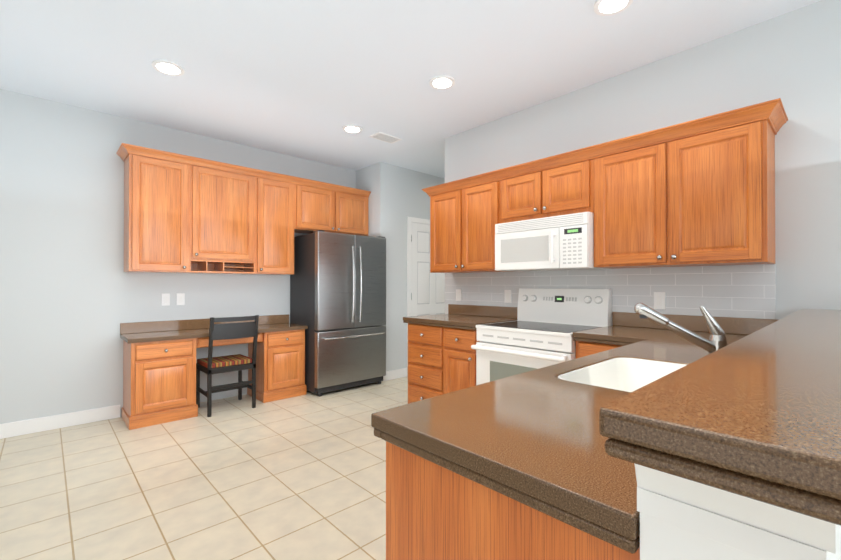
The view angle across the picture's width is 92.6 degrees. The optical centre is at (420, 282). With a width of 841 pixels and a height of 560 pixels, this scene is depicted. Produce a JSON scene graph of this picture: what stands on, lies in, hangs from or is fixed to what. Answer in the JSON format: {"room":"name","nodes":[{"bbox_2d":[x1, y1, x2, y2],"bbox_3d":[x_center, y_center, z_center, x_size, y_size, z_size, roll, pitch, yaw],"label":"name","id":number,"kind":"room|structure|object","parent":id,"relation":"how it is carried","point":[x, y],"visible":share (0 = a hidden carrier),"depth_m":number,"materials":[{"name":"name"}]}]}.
{"room":"kitchen","nodes":[
{"label":"kitchen","id":0,"kind":"room"},
{"bbox_2d":[0,89,355,423],"bbox_3d":[-3.372,-0.149,3.168,6.700,2.740,0.150,0,-1,-43],"label":"wall","id":1,"kind":"structure","parent":0,"point":[73,295],"depth_m":3.48,"materials":[{"name":"white paint"}]},
{"bbox_2d":[120,144,191,272],"bbox_3d":[-2.439,-0.636,3.721,0.465,1.080,0.318,0,-1,-43],"label":"upper cabinet","id":2,"kind":"object","parent":1,"relation":"attached to","point":[186,214],"depth_m":3.60,"materials":[{"name":"brown wood"}]},
{"bbox_2d":[161,294,169,305],"bbox_3d":[-2.473,0.166,3.898,0.070,0.116,0.008,0,-1,-43],"label":"outlet","id":3,"kind":"object","parent":1,"relation":"attached to","point":[165,299],"visible":1,"depth_m":3.89,"materials":[{"name":"white plastic"}]},
{"bbox_2d":[177,293,184,304],"bbox_3d":[-2.380,0.166,3.985,0.070,0.116,0.008,0,-1,-43],"label":"light switch","id":4,"kind":"object","parent":1,"relation":"attached to","point":[180,298],"visible":1,"depth_m":3.98,"materials":[{"name":"white plastic"}]},
{"bbox_2d":[192,157,255,262],"bbox_3d":[-2.046,-0.696,4.089,0.610,0.955,0.318,0,-1,-43],"label":"upper cabinet","id":5,"kind":"object","parent":1,"relation":"attached to","point":[223,194],"depth_m":3.97,"materials":[{"name":"brown wood"}]},
{"bbox_2d":[244,169,295,274],"bbox_3d":[-1.664,-0.631,4.445,0.435,1.080,0.318,0,-1,-43],"label":"upper cabinet","id":6,"kind":"object","parent":1,"relation":"attached to","point":[275,192],"depth_m":4.32,"materials":[{"name":"brown wood"}]},
{"bbox_2d":[296,177,370,235],"bbox_3d":[-1.136,-0.883,4.941,1.012,0.570,0.318,0,-1,-43],"label":"upper cabinet","id":7,"kind":"object","parent":1,"relation":"attached to","point":[327,207],"depth_m":4.78,"materials":[{"name":"brown wood"}]},
{"bbox_2d":[0,376,407,559],"bbox_3d":[0.368,1.239,1.282,9.900,0.060,8.000,0,-1,-43],"label":"floor","id":8,"kind":"structure","parent":0,"point":[302,477],"depth_m":2.41,"materials":[{"name":"tile"}]},
{"bbox_2d":[0,405,119,438],"bbox_3d":[-4.235,1.157,2.241,4.125,0.115,0.014,0,-1,-43],"label":"baseboard","id":9,"kind":"structure","parent":8,"relation":"on","point":[23,427],"depth_m":3.36,"materials":[{"name":"white wood"}]},
{"bbox_2d":[120,314,307,429],"bbox_3d":[-1.976,0.799,4.015,1.605,0.855,0.507,0,-1,-43],"label":"desk","id":10,"kind":"object","parent":8,"relation":"on","point":[159,372],"visible":1,"depth_m":3.64,"materials":[{"name":"brown wood"}]},
{"bbox_2d":[196,315,258,416],"bbox_3d":[-1.878,0.771,3.907,0.430,0.910,0.503,0,-1,-43],"label":"chair","id":11,"kind":"object","parent":8,"relation":"on","point":[210,365],"visible":0.98,"depth_m":3.80,"materials":[{"name":"black wood"}]},
{"bbox_2d":[290,230,385,396],"bbox_3d":[-0.957,0.337,4.793,0.923,1.789,0.746,0,-1,-43],"label":"fridge","id":12,"kind":"object","parent":8,"relation":"on","point":[338,294],"visible":1,"depth_m":4.50,"materials":[{"name":"grey metal"}]},
{"bbox_2d":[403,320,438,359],"bbox_3d":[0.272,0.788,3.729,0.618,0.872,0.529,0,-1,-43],"label":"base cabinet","id":13,"kind":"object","parent":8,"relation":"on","point":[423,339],"depth_m":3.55,"materials":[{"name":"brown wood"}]},
{"bbox_2d":[403,312,510,327],"bbox_3d":[0.362,0.334,3.621,0.638,0.032,0.866,0,-1,-43],"label":"countertop","id":14,"kind":"structure","parent":13,"relation":"on","point":[450,318],"depth_m":3.46,"materials":[{"name":"brown stone"}]},
{"bbox_2d":[371,324,744,547],"bbox_3d":[0.846,0.332,1.734,2.508,0.052,1.005,0,-1,-43],"label":"countertop","id":15,"kind":"structure","parent":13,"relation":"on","point":[535,434],"depth_m":0.86,"materials":[{"name":"brown stone"}]},
{"bbox_2d":[558,358,685,391],"bbox_3d":[0.767,0.402,1.340,0.573,0.190,0.408,0,-1,-43],"label":"sink basin","id":16,"kind":"object","parent":15,"relation":"in","point":[628,374],"visible":0.23,"depth_m":1.58,"materials":[{"name":"white ceramic"}]},
{"bbox_2d":[634,303,726,354],"bbox_3d":[1.057,0.194,1.627,0.285,0.223,0.276,0,-1,-43],"label":"faucet","id":17,"kind":"object","parent":15,"relation":"on","point":[717,340],"visible":0.94,"depth_m":1.61,"materials":[{"name":"silver metal"}]},
{"bbox_2d":[439,320,516,351],"bbox_3d":[0.537,0.786,3.446,0.618,0.872,0.374,0,-1,-43],"label":"base cabinet","id":18,"kind":"object","parent":8,"relation":"on","point":[451,339],"depth_m":3.27,"materials":[{"name":"brown wood"}]},
{"bbox_2d":[471,288,611,384],"bbox_3d":[0.890,0.634,2.990,0.714,1.172,0.761,0,-1,-43],"label":"range","id":19,"kind":"object","parent":8,"relation":"on","point":[538,334],"visible":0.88,"depth_m":2.95,"materials":[{"name":"white metal"}]},
{"bbox_2d":[634,463,840,559],"bbox_3d":[1.245,0.689,1.291,2.529,1.040,0.180,0,-1,-43],"label":"wall","id":20,"kind":"structure","parent":8,"relation":"on","point":[683,519],"depth_m":0.45,"materials":[{"name":"white paint"}]},
{"bbox_2d":[599,309,840,525],"bbox_3d":[1.301,0.162,1.157,2.633,0.050,0.451,0,-1,-43],"label":"bar","id":21,"kind":"object","parent":20,"relation":"on","point":[755,415],"visible":1,"depth_m":0.40,"materials":[{"name":"brown stone"}]},
{"bbox_2d":[356,162,444,370],"bbox_3d":[0.322,-0.129,6.245,2.900,2.740,0.700,0,-1,-43],"label":"wall","id":22,"kind":"structure","parent":0,"point":[398,195],"depth_m":5.18,"materials":[{"name":"white paint"}]},
{"bbox_2d":[382,368,406,381],"bbox_3d":[-0.330,1.176,5.140,0.410,0.115,0.017,0,-1,-43],"label":"baseboard","id":23,"kind":"structure","parent":22,"relation":"attached to","point":[399,373],"depth_m":5.14,"materials":[{"name":"white wood"}]},
{"bbox_2d":[407,216,444,375],"bbox_3d":[0.192,0.184,5.584,0.940,2.105,0.084,0,-1,-43],"label":"door","id":24,"kind":"structure","parent":22,"relation":"attached to","point":[425,291],"depth_m":5.46,"materials":[{"name":"white wood"}]},
{"bbox_2d":[0,0,820,177],"bbox_3d":[0.368,-1.561,1.300,9.900,0.060,8.000,0,-1,-43],"label":"ceiling","id":25,"kind":"structure","parent":0,"point":[306,79],"depth_m":2.73,"materials":[{"name":"white paint"}]},
{"bbox_2d":[152,59,183,75],"bbox_3d":[-1.781,-1.514,2.837,0.196,0.013,0.196,0,-1,-43],"label":"recessed light","id":26,"kind":"object","parent":25,"relation":"in","point":[167,67],"visible":0.94,"depth_m":2.82,"materials":[{"name":"white glass"}]},
{"bbox_2d":[342,124,362,132],"bbox_3d":[-0.668,-1.507,3.946,0.196,0.013,0.196,0,-1,-43],"label":"recessed light","id":27,"kind":"object","parent":25,"relation":"in","point":[350,128],"visible":0.96,"depth_m":3.92,"materials":[{"name":"white glass"}]},
{"bbox_2d":[369,132,401,143],"bbox_3d":[-0.363,-1.508,4.190,0.300,0.009,0.170,0,-1,-43],"label":"ceiling vent","id":28,"kind":"object","parent":25,"relation":"in","point":[384,137],"visible":1,"depth_m":4.17,"materials":[{"name":"white metal"}]},
{"bbox_2d":[429,75,454,89],"bbox_3d":[0.164,-1.513,3.040,0.196,0.013,0.196,0,-1,-43],"label":"recessed light","id":29,"kind":"object","parent":25,"relation":"in","point":[441,82],"visible":0.96,"depth_m":3.02,"materials":[{"name":"white glass"}]},
{"bbox_2d":[594,0,632,15],"bbox_3d":[1.048,-1.518,2.183,0.196,0.013,0.196,0,-1,-43],"label":"recessed light","id":30,"kind":"object","parent":25,"relation":"in","point":[607,7],"visible":0.94,"depth_m":2.20,"materials":[{"name":"white glass"}]},
{"bbox_2d":[445,0,840,318],"bbox_3d":[2.374,-0.156,2.044,0.140,2.740,6.060,0,-1,-43],"label":"wall","id":31,"kind":"structure","parent":0,"point":[792,60],"depth_m":2.33,"materials":[{"name":"white paint"}]},
{"bbox_2d":[456,289,461,300],"bbox_3d":[0.386,0.127,4.052,0.008,0.116,0.070,0,-1,-43],"label":"outlet","id":32,"kind":"object","parent":31,"relation":"attached to","point":[458,294],"visible":1,"depth_m":4.04,"materials":[{"name":"white plastic"}]},
{"bbox_2d":[504,290,510,302],"bbox_3d":[0.788,0.124,3.622,0.008,0.116,0.070,0,-1,-43],"label":"outlet","id":33,"kind":"object","parent":31,"relation":"attached to","point":[507,296],"visible":1,"depth_m":3.62,"materials":[{"name":"white plastic"}]},
{"bbox_2d":[422,98,787,272],"bbox_3d":[1.043,-0.509,3.089,0.377,0.815,2.616,0,-1,-43],"label":"upper cabinet","id":34,"kind":"object","parent":31,"relation":"attached to","point":[699,192],"visible":1,"depth_m":2.48,"materials":[{"name":"brown wood"}]},
{"bbox_2d":[495,212,610,271],"bbox_3d":[0.990,-0.286,3.089,0.451,0.377,0.761,0,-1,-43],"label":"over-the-range microwave","id":35,"kind":"object","parent":34,"relation":"attached to","point":[560,243],"visible":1,"depth_m":2.91,"materials":[{"name":"white plastic"}]},
{"bbox_2d":[445,264,775,325],"bbox_3d":[1.144,0.108,3.251,0.006,0.457,2.605,0,-1,-43],"label":"backsplash","id":36,"kind":"structure","parent":31,"relation":"attached to","point":[743,291],"depth_m":2.74,"materials":[{"name":"white tile"}]},
{"bbox_2d":[448,304,777,335],"bbox_3d":[1.195,0.266,3.183,0.020,0.099,2.644,0,-1,-43],"label":"backsplash","id":37,"kind":"structure","parent":31,"relation":"attached to","point":[745,326],"depth_m":2.72,"materials":[{"name":"brown stone"}]},
{"bbox_2d":[654,292,665,308],"bbox_3d":[1.624,0.123,2.728,0.008,0.116,0.070,0,-1,-43],"label":"outlet","id":38,"kind":"object","parent":31,"relation":"attached to","point":[659,300],"visible":1,"depth_m":2.73,"materials":[{"name":"white plastic"}]}
]}

